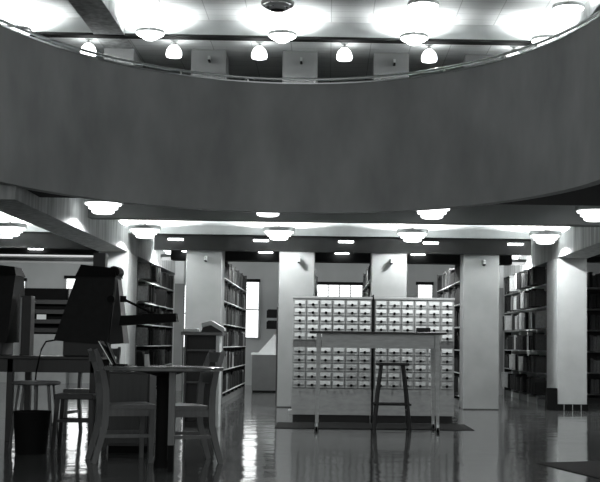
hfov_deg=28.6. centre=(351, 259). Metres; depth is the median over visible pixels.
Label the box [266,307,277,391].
rack
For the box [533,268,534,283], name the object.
book
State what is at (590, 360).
book
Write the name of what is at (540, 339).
book
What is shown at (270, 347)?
board
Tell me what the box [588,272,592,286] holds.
book
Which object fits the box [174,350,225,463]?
chair
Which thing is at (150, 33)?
ceiling lamp
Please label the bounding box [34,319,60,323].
shelf
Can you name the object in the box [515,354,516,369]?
book
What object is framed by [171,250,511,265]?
ceiling beam
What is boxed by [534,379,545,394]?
book
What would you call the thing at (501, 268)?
ceiling beam
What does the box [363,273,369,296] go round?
book stack
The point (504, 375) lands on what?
book
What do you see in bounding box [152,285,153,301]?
book
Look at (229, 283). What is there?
shelf
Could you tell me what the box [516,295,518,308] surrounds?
book
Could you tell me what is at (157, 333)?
book
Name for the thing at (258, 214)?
ceiling lamp
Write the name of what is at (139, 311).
book
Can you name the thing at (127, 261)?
pier
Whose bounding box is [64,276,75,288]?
window
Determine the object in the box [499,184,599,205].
ceiling
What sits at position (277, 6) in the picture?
air vent
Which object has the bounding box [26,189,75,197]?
ceiling
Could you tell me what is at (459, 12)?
ceiling
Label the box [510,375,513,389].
book
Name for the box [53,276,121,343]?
hood
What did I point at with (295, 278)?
column
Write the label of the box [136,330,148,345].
book
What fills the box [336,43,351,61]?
globe lamp
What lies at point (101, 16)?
ceiling beam
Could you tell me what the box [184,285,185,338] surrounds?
window
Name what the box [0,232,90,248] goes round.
ceiling beam
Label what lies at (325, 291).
blind
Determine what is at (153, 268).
book
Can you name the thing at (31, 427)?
waste bin
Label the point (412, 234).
ceiling lamp
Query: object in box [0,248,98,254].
ceiling beam
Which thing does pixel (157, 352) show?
book
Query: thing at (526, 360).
book
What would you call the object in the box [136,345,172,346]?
shelf
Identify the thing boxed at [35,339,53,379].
power cord
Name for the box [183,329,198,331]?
paper stack
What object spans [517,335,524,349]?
book
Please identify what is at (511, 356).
book
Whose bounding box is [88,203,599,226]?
ceiling beam
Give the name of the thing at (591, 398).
book stack
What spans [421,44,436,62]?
globe lamp
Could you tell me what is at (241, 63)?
wall
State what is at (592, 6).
ceiling beam
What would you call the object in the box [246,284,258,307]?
blind
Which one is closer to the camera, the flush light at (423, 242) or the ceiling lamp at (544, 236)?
the ceiling lamp at (544, 236)
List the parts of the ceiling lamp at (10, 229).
lamp shade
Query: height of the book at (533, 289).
0.292 m
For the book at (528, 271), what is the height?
0.261 m
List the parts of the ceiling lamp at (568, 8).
lamp shade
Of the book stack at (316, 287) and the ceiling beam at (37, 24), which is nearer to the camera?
the ceiling beam at (37, 24)
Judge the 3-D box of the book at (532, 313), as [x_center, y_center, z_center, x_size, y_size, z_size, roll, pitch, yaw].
[3.061,0.996,19.319,0.176,0.260,0.052,1,-4,-1]
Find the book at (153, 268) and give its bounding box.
[145,266,156,280]
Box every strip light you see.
[0,254,92,256]
[0,256,92,263]
[161,254,170,259]
[512,259,526,264]
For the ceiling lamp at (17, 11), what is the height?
0.400 m
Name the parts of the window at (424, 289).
pane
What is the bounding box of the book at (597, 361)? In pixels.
[596,360,599,372]
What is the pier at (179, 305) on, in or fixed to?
on the floor
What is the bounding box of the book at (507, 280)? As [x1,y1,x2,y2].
[506,279,508,291]
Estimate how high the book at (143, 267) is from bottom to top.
0.257 m
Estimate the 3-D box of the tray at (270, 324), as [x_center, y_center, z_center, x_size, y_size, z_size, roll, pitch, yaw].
[-1.570,1.281,23.230,0.200,0.170,0.040,1,-4,-1]
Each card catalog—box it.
[291,296,372,421]
[370,295,454,422]
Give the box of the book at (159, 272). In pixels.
[151,268,160,282]
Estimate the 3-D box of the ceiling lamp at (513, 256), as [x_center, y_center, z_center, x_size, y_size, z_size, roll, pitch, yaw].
[2.818,-0.184,20.728,0.472,0.351,0.472,1,-4,-1]
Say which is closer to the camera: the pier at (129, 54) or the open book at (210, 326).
the open book at (210, 326)
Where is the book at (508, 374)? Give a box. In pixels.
[508,374,513,388]
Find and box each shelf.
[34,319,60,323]
[34,328,57,331]
[35,300,67,303]
[35,309,63,313]
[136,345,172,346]
[137,301,172,309]
[138,278,173,290]
[143,324,172,327]
[222,382,244,393]
[224,301,245,309]
[225,278,245,291]
[293,341,321,346]
[437,281,459,291]
[440,343,452,347]
[504,284,545,295]
[504,306,545,313]
[504,328,545,331]
[504,349,545,351]
[587,287,599,289]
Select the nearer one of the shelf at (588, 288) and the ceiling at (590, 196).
the ceiling at (590, 196)
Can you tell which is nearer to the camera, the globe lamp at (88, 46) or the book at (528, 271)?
the globe lamp at (88, 46)
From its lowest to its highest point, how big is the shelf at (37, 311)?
0.100 m
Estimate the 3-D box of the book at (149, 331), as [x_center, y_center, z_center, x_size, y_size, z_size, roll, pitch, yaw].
[-3.374,1.268,19.284,0.172,0.267,0.067,1,-4,-1]
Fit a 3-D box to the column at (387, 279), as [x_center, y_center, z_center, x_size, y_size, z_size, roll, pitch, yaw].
[0.568,0.850,18.135,0.542,2.840,0.532,1,-4,-1]
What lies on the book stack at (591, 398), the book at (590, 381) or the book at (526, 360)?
the book at (590, 381)
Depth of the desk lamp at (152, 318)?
11.23 m
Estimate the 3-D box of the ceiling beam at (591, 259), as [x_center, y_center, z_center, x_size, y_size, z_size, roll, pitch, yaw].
[5.604,-0.184,19.331,4.040,0.480,0.300,1,-4,-1]
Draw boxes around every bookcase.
[135,260,173,394]
[181,332,224,427]
[222,261,246,403]
[504,265,546,405]
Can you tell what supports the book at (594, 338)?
on the book stack at (591, 398)
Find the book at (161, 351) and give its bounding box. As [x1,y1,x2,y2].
[153,349,162,364]
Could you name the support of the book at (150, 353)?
on the bookcase at (139, 281)
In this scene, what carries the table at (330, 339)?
on the floor
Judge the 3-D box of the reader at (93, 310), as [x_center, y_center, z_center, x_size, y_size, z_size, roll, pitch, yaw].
[-2.554,0.443,11.658,0.655,1.020,0.480,1,-4,-1]
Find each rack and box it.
[18,288,71,383]
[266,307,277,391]
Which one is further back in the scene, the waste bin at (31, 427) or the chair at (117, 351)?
the chair at (117, 351)
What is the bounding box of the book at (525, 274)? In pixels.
[523,273,526,286]
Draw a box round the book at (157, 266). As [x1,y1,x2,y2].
[148,266,158,281]
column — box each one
[185,250,224,404]
[191,49,228,78]
[277,252,314,407]
[282,51,317,82]
[370,253,406,297]
[373,53,408,79]
[459,254,498,409]
[461,54,499,67]
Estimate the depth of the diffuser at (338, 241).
17.84 m
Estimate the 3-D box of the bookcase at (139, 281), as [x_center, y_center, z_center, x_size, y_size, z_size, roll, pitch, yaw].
[-3.610,1.284,21.047,0.265,2.280,4.434,1,-4,-1]
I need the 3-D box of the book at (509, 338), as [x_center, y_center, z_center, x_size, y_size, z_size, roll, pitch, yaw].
[3.003,1.547,21.926,0.174,0.251,0.068,1,-4,-1]
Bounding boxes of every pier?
[99,251,137,364]
[104,48,142,66]
[173,284,184,390]
[499,288,502,394]
[547,258,587,410]
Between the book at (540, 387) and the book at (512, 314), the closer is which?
the book at (540, 387)
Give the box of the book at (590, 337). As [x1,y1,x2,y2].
[588,335,592,350]
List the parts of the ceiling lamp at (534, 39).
lamp shade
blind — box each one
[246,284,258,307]
[321,287,361,296]
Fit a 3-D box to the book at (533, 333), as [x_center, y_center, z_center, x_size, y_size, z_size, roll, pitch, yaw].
[3.053,1.331,19.160,0.189,0.289,0.066,1,-4,-1]
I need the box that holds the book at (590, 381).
[588,379,593,393]
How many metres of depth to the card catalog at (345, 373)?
14.58 m
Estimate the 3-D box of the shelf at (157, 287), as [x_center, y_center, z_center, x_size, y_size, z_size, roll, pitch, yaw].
[-3.585,0.457,21.106,0.235,0.020,4.410,1,-4,-1]
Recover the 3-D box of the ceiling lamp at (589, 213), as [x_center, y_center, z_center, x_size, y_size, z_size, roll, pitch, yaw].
[2.952,-0.645,14.245,0.472,0.351,0.472,1,-4,-1]
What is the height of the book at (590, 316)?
0.262 m
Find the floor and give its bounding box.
[0,382,599,481]
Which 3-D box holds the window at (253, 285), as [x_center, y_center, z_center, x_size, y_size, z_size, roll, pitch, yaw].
[-2.280,1.117,26.897,0.380,1.360,0.100,1,-4,-1]
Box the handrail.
[0,10,599,82]
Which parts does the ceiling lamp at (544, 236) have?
lamp shade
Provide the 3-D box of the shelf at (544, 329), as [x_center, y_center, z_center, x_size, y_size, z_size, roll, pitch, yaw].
[3.210,1.270,21.164,0.235,0.020,4.460,1,-4,-1]
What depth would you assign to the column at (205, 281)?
17.85 m
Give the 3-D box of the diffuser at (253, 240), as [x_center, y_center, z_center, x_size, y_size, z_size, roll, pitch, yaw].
[-1.367,-0.293,17.846,0.230,0.026,0.070,1,-4,-1]
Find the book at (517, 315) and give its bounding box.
[517,315,526,329]
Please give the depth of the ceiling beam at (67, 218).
14.50 m
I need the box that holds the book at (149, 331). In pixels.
[148,329,150,345]
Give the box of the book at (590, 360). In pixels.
[588,358,592,372]
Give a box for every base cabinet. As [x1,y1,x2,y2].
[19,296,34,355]
[107,371,155,452]
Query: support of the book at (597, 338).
on the book stack at (591, 398)
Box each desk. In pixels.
[0,355,109,441]
[251,352,275,391]
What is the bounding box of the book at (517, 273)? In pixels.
[517,273,519,288]
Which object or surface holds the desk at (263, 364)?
on the floor
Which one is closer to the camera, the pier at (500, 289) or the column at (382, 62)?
the column at (382, 62)
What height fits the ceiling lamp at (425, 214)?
0.351 m
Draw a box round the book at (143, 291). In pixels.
[137,286,148,300]
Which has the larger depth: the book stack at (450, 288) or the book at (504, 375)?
the book at (504, 375)
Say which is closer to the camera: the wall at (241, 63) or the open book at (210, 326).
the open book at (210, 326)
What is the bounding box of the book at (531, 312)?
[530,311,534,328]
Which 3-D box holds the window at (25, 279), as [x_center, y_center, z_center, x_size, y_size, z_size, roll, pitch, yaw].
[-7.551,0.813,26.810,0.280,0.800,0.100,1,-4,-1]
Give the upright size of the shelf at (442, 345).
0.070 m
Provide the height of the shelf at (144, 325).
0.020 m
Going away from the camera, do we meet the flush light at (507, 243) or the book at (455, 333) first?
the flush light at (507, 243)
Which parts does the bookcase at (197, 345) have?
panel, panel, shelf, panel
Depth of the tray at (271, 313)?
23.22 m
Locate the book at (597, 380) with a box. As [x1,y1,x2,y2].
[594,379,598,393]
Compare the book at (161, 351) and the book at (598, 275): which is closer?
the book at (598, 275)
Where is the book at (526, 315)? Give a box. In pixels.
[525,314,527,328]
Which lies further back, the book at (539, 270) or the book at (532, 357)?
the book at (532, 357)
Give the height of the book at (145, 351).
0.281 m
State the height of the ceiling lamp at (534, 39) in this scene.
0.400 m
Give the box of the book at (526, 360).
[524,357,528,371]
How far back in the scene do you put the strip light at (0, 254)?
22.93 m
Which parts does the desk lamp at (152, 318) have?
arm, lamp shade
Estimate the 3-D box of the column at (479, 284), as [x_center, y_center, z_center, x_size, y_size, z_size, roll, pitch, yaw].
[1.976,0.870,18.163,0.542,2.840,0.532,1,-4,-1]
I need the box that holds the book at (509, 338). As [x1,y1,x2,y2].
[507,336,512,349]
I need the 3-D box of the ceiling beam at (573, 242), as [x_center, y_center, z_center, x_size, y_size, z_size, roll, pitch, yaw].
[3.390,-0.330,17.822,0.450,0.580,12.640,1,-4,-1]
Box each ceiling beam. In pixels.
[0,16,567,39]
[0,184,174,274]
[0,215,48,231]
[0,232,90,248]
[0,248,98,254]
[68,0,145,67]
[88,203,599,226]
[128,220,558,239]
[154,234,530,255]
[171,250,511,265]
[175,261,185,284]
[499,265,503,287]
[504,226,599,279]
[568,0,599,32]
[587,257,599,262]
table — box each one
[102,365,223,472]
[309,331,446,431]
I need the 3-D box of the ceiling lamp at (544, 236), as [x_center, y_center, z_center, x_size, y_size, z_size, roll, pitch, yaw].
[2.885,-0.415,17.486,0.472,0.351,0.472,1,-4,-1]
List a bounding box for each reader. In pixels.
[0,265,24,354]
[53,253,128,356]
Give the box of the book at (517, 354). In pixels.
[517,354,526,369]
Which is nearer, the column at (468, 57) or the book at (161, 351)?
the column at (468, 57)
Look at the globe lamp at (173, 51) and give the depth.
17.46 m
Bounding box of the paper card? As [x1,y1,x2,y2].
[37,314,45,318]
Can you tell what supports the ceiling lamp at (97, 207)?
hanging from the ceiling
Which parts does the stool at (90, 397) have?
leg, leg, seat, leg, leg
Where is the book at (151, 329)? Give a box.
[151,329,152,345]
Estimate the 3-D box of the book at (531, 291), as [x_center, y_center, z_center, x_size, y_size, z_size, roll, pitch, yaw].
[3.054,0.641,19.358,0.199,0.254,0.059,1,-4,-1]
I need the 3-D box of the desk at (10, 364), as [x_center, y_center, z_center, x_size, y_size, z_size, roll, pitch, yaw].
[-3.438,1.348,11.615,2.020,0.815,0.800,1,-4,-1]
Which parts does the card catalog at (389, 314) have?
drawer, drawer, drawer, drawer, drawer, drawer, drawer, drawer, drawer, drawer, drawer, drawer, drawer, drawer, drawer, drawer, drawer, drawer, drawer, drawer, drawer, drawer, drawer, drawer, drawer, drawer, panel, drawer, drawer, drawer, drawer, drawer, drawer, drawer, drawer, drawer, drawer, drawer, drawer, drawer, drawer, drawer, drawer, drawer, drawer, drawer, drawer, drawer, drawer, drawer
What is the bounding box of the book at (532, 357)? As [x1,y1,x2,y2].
[531,356,534,372]
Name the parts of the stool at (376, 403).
leg, leg, seat, leg, leg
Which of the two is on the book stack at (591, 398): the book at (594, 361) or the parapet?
the book at (594, 361)
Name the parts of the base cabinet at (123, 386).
door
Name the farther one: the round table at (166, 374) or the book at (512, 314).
the book at (512, 314)
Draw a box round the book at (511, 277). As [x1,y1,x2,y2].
[509,275,518,290]
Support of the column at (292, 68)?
on the floor
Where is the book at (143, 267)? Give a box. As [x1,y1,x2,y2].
[138,262,149,278]
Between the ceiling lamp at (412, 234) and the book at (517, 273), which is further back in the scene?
the book at (517, 273)
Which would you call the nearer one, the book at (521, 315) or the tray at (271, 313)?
the book at (521, 315)
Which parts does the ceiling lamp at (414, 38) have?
lamp shade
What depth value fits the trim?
17.35 m
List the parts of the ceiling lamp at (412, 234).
lamp shade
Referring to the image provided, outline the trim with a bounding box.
[29,32,537,45]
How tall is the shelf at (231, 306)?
0.014 m
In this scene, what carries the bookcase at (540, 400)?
on the floor
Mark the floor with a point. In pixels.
(506, 444)
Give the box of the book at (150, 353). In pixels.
[149,352,153,364]
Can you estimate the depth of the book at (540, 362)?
18.98 m
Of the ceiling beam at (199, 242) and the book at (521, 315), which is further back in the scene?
the book at (521, 315)
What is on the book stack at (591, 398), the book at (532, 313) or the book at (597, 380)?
the book at (597, 380)
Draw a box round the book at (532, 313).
[532,313,541,328]
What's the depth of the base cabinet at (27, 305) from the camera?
11.54 m
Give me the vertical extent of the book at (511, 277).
0.290 m
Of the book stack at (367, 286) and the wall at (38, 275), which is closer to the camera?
the book stack at (367, 286)
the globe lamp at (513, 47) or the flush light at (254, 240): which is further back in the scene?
the flush light at (254, 240)
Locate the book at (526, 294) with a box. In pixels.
[525,293,535,307]
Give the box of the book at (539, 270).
[535,266,544,283]
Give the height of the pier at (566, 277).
2.320 m
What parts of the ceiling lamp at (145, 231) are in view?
lamp shade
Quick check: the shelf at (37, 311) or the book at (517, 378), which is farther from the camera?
the shelf at (37, 311)
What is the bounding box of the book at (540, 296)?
[535,291,545,305]
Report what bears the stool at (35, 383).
on the floor
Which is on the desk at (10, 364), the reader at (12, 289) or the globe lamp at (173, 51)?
the reader at (12, 289)
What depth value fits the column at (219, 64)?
18.09 m
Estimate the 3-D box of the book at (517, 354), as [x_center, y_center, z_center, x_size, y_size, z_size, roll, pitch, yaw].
[3.027,1.810,20.811,0.163,0.289,0.069,1,-4,-1]
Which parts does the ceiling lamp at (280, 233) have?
lamp shade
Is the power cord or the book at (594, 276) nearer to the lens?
the power cord
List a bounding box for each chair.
[63,347,120,433]
[85,348,155,463]
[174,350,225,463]
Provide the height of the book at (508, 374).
0.276 m
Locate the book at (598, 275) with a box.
[595,274,599,287]
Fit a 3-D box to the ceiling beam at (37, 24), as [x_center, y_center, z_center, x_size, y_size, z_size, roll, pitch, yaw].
[-0.293,-3.441,17.420,16.000,0.325,0.130,1,-4,-1]
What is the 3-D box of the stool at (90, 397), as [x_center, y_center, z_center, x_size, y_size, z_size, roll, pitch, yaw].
[-2.425,1.432,10.377,0.370,0.501,0.290,1,-4,-1]
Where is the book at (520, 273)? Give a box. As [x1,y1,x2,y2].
[519,272,526,287]
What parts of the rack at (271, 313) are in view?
post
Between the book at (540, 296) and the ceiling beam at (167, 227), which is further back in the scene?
the book at (540, 296)
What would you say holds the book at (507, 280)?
on the bookcase at (540, 400)
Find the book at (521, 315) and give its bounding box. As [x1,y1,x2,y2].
[519,313,524,328]
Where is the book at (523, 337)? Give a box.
[522,336,524,349]
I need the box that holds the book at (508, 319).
[505,316,511,329]
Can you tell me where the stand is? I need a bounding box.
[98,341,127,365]
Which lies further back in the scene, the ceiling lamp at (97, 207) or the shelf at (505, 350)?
the shelf at (505, 350)
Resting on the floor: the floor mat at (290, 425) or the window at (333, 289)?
the floor mat at (290, 425)
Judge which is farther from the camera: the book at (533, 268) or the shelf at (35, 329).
the shelf at (35, 329)
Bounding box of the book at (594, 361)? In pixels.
[593,360,595,372]
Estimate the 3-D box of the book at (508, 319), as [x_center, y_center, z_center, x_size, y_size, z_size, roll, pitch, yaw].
[2.993,1.187,22.142,0.196,0.278,0.063,1,-4,-1]
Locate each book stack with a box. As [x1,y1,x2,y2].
[315,277,317,295]
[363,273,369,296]
[437,265,459,406]
[587,273,599,403]
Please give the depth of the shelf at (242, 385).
21.12 m
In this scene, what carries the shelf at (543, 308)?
attached to the bookcase at (540, 400)
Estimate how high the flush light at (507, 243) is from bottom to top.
0.030 m
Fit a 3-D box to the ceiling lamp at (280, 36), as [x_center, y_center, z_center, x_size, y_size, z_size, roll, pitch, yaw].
[-0.992,-3.341,17.013,0.416,0.400,0.416,1,-4,-1]
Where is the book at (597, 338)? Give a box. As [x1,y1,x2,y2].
[596,337,598,350]
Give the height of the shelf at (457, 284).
0.014 m
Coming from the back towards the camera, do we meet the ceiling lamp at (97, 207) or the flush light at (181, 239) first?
the flush light at (181, 239)
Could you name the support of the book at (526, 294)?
on the bookcase at (540, 400)
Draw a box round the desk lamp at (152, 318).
[119,296,178,325]
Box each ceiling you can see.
[0,0,587,26]
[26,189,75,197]
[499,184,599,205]
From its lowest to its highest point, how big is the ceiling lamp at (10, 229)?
0.351 m
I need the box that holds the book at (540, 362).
[535,357,545,372]
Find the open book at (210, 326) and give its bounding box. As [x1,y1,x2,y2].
[201,321,225,331]
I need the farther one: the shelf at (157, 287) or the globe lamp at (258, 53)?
the shelf at (157, 287)
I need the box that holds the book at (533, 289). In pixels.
[532,288,543,306]
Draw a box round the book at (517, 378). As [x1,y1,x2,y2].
[516,377,521,390]
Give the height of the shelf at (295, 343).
0.070 m
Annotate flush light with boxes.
[168,238,183,240]
[253,239,268,241]
[338,240,353,242]
[423,242,438,243]
[507,243,522,244]
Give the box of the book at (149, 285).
[149,285,150,300]
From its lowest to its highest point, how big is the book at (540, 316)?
0.282 m
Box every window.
[24,278,26,287]
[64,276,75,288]
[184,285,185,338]
[246,279,259,338]
[317,282,362,296]
[416,282,433,297]
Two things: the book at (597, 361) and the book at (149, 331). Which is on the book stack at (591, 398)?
the book at (597, 361)
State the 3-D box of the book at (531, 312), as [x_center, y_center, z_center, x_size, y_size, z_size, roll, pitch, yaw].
[3.051,0.986,19.378,0.194,0.288,0.061,1,-4,-1]
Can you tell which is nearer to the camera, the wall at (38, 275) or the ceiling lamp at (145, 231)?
the ceiling lamp at (145, 231)
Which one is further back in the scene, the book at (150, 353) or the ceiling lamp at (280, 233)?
the book at (150, 353)
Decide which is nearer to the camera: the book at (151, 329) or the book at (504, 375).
the book at (151, 329)
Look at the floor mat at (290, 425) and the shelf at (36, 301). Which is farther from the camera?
the shelf at (36, 301)
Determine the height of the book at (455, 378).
0.282 m
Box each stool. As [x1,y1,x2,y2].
[8,380,60,448]
[50,393,98,451]
[372,363,411,430]
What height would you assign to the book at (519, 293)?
0.279 m
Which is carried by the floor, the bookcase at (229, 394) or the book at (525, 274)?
the bookcase at (229, 394)
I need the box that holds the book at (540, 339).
[535,334,545,350]
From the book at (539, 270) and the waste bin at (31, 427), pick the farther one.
the book at (539, 270)
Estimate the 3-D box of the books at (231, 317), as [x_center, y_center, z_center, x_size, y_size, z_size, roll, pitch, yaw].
[-0.189,1.233,20.917,7.004,2.092,4.996,1,-4,-1]
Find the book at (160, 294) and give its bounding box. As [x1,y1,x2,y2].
[156,290,165,304]
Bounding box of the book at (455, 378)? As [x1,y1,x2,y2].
[454,377,457,394]
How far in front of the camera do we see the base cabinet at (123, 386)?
10.24 m
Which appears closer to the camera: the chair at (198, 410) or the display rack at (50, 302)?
the chair at (198, 410)
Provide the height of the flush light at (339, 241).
0.030 m
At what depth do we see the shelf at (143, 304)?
20.63 m
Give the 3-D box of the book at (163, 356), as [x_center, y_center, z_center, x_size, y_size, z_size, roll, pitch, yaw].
[-3.401,1.728,20.823,0.192,0.289,0.064,1,-4,-1]
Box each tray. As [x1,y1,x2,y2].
[266,320,276,328]
[267,309,276,317]
[416,328,429,331]
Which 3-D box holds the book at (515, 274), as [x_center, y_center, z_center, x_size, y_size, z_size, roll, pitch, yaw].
[3.027,0.386,21.009,0.196,0.276,0.057,1,-4,-1]
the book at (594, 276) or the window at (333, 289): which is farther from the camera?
the window at (333, 289)
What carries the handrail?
attached to the parapet
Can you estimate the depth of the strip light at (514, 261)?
20.15 m
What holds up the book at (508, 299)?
on the bookcase at (540, 400)
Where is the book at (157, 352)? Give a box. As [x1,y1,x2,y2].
[149,351,158,364]
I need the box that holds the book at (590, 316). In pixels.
[588,314,592,329]
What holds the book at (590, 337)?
on the book stack at (591, 398)
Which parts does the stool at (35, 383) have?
leg, leg, leg, leg, seat, leg, leg, leg, leg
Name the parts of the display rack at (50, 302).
panel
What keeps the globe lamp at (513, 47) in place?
attached to the wall at (241, 63)
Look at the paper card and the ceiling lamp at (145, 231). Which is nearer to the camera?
the ceiling lamp at (145, 231)
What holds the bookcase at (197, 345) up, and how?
on the floor
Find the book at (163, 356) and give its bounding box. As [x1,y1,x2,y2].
[159,349,164,364]
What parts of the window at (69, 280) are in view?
pane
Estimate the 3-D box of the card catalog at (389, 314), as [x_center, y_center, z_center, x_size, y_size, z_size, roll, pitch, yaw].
[0.769,1.244,14.797,1.022,1.584,0.462,1,-4,-1]
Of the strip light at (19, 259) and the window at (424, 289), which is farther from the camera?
the window at (424, 289)
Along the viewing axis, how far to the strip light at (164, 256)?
20.03 m
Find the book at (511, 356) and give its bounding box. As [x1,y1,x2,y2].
[509,354,513,368]
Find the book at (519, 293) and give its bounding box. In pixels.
[519,293,528,308]
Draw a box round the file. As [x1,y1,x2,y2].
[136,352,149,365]
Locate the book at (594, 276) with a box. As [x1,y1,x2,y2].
[593,275,596,287]
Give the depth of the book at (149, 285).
19.09 m
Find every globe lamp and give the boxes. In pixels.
[80,38,95,56]
[166,40,181,58]
[251,41,266,59]
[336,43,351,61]
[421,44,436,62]
[507,46,518,56]
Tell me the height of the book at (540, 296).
0.242 m
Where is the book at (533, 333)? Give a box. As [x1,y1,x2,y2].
[533,333,544,350]
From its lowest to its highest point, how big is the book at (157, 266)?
0.265 m
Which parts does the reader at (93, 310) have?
knob, panel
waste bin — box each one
[13,410,50,454]
[545,388,557,410]
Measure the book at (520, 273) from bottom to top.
0.286 m
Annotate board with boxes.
[258,334,275,352]
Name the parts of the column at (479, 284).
trim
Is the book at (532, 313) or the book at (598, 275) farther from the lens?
the book at (598, 275)
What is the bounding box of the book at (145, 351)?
[136,350,148,364]
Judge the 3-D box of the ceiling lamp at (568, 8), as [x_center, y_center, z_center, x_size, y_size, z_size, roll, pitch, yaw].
[2.855,-3.403,15.452,0.416,0.400,0.416,1,-4,-1]
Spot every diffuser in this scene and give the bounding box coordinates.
[253,240,268,241]
[338,241,353,242]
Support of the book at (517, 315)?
on the bookcase at (540, 400)
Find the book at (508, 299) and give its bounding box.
[506,297,516,310]
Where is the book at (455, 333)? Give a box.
[454,332,456,349]
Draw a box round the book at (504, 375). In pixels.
[501,372,510,386]
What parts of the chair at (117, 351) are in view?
leg, seat, post, crest rail, post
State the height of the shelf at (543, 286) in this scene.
0.020 m
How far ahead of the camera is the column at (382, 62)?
18.14 m
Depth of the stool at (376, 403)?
13.34 m
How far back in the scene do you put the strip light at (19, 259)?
21.23 m
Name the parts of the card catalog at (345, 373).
drawer, drawer, drawer, drawer, drawer, drawer, drawer, drawer, drawer, drawer, drawer, drawer, drawer, drawer, drawer, drawer, drawer, drawer, drawer, drawer, drawer, drawer, drawer, drawer, drawer, drawer, drawer, drawer, drawer, panel, drawer, drawer, drawer, drawer, drawer, drawer, drawer, drawer, drawer, drawer, drawer, drawer, drawer, drawer, drawer, drawer, drawer, drawer, drawer, drawer, drawer, drawer, drawer, drawer, drawer, drawer, drawer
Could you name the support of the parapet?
on the floor
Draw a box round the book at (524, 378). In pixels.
[522,376,533,391]
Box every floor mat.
[274,422,474,430]
[537,461,599,478]
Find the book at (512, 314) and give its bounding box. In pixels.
[512,314,516,329]
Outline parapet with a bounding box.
[0,14,599,213]
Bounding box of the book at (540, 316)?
[535,311,545,327]
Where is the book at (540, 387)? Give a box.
[535,382,545,395]
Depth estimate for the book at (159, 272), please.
20.23 m
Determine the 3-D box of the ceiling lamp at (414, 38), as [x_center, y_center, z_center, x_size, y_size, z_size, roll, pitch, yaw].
[0.915,-3.314,17.050,0.416,0.400,0.416,1,-4,-1]
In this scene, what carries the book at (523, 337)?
on the bookcase at (540, 400)
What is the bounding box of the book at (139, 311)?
[137,309,146,314]
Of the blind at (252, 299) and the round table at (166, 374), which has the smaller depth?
the round table at (166, 374)
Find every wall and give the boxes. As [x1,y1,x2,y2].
[0,256,599,387]
[34,37,537,82]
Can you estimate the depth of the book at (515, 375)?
20.90 m
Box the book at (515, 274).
[515,274,516,288]
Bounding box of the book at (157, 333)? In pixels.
[154,330,160,344]
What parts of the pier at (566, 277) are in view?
trim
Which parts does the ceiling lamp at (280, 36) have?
lamp shade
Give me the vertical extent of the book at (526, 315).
0.245 m
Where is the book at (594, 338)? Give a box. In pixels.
[593,337,595,350]
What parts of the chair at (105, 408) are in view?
crest rail, post, post, seat rail, seat, leg, leg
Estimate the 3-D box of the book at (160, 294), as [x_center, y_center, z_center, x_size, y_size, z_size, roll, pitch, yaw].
[-3.401,0.670,21.063,0.170,0.274,0.064,1,-4,-1]
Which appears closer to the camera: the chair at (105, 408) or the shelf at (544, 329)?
the chair at (105, 408)
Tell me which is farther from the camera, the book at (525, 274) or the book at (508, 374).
the book at (508, 374)
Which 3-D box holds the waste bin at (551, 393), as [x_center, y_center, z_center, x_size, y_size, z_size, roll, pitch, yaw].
[3.042,2.117,17.891,0.165,0.340,0.160,1,-4,-1]
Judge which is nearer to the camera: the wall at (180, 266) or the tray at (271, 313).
the tray at (271, 313)
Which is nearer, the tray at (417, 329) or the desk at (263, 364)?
the tray at (417, 329)
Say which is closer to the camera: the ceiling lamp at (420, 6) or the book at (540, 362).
the ceiling lamp at (420, 6)
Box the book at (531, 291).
[530,291,539,306]
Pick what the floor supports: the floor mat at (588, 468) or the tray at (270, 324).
the floor mat at (588, 468)
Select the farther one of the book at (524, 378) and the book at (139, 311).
the book at (524, 378)
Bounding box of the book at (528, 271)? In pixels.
[527,270,529,285]
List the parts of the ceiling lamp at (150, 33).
lamp shade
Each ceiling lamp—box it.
[0,216,26,236]
[5,9,31,34]
[83,199,122,214]
[129,220,160,238]
[135,12,164,40]
[257,213,278,216]
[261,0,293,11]
[263,222,294,240]
[268,14,296,42]
[397,224,427,241]
[400,17,427,45]
[408,0,438,13]
[417,208,450,219]
[512,255,520,258]
[529,226,560,243]
[531,19,557,45]
[552,0,584,16]
[575,205,599,221]
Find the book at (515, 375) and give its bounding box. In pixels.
[514,374,525,390]
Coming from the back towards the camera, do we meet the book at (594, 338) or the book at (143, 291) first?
the book at (594, 338)

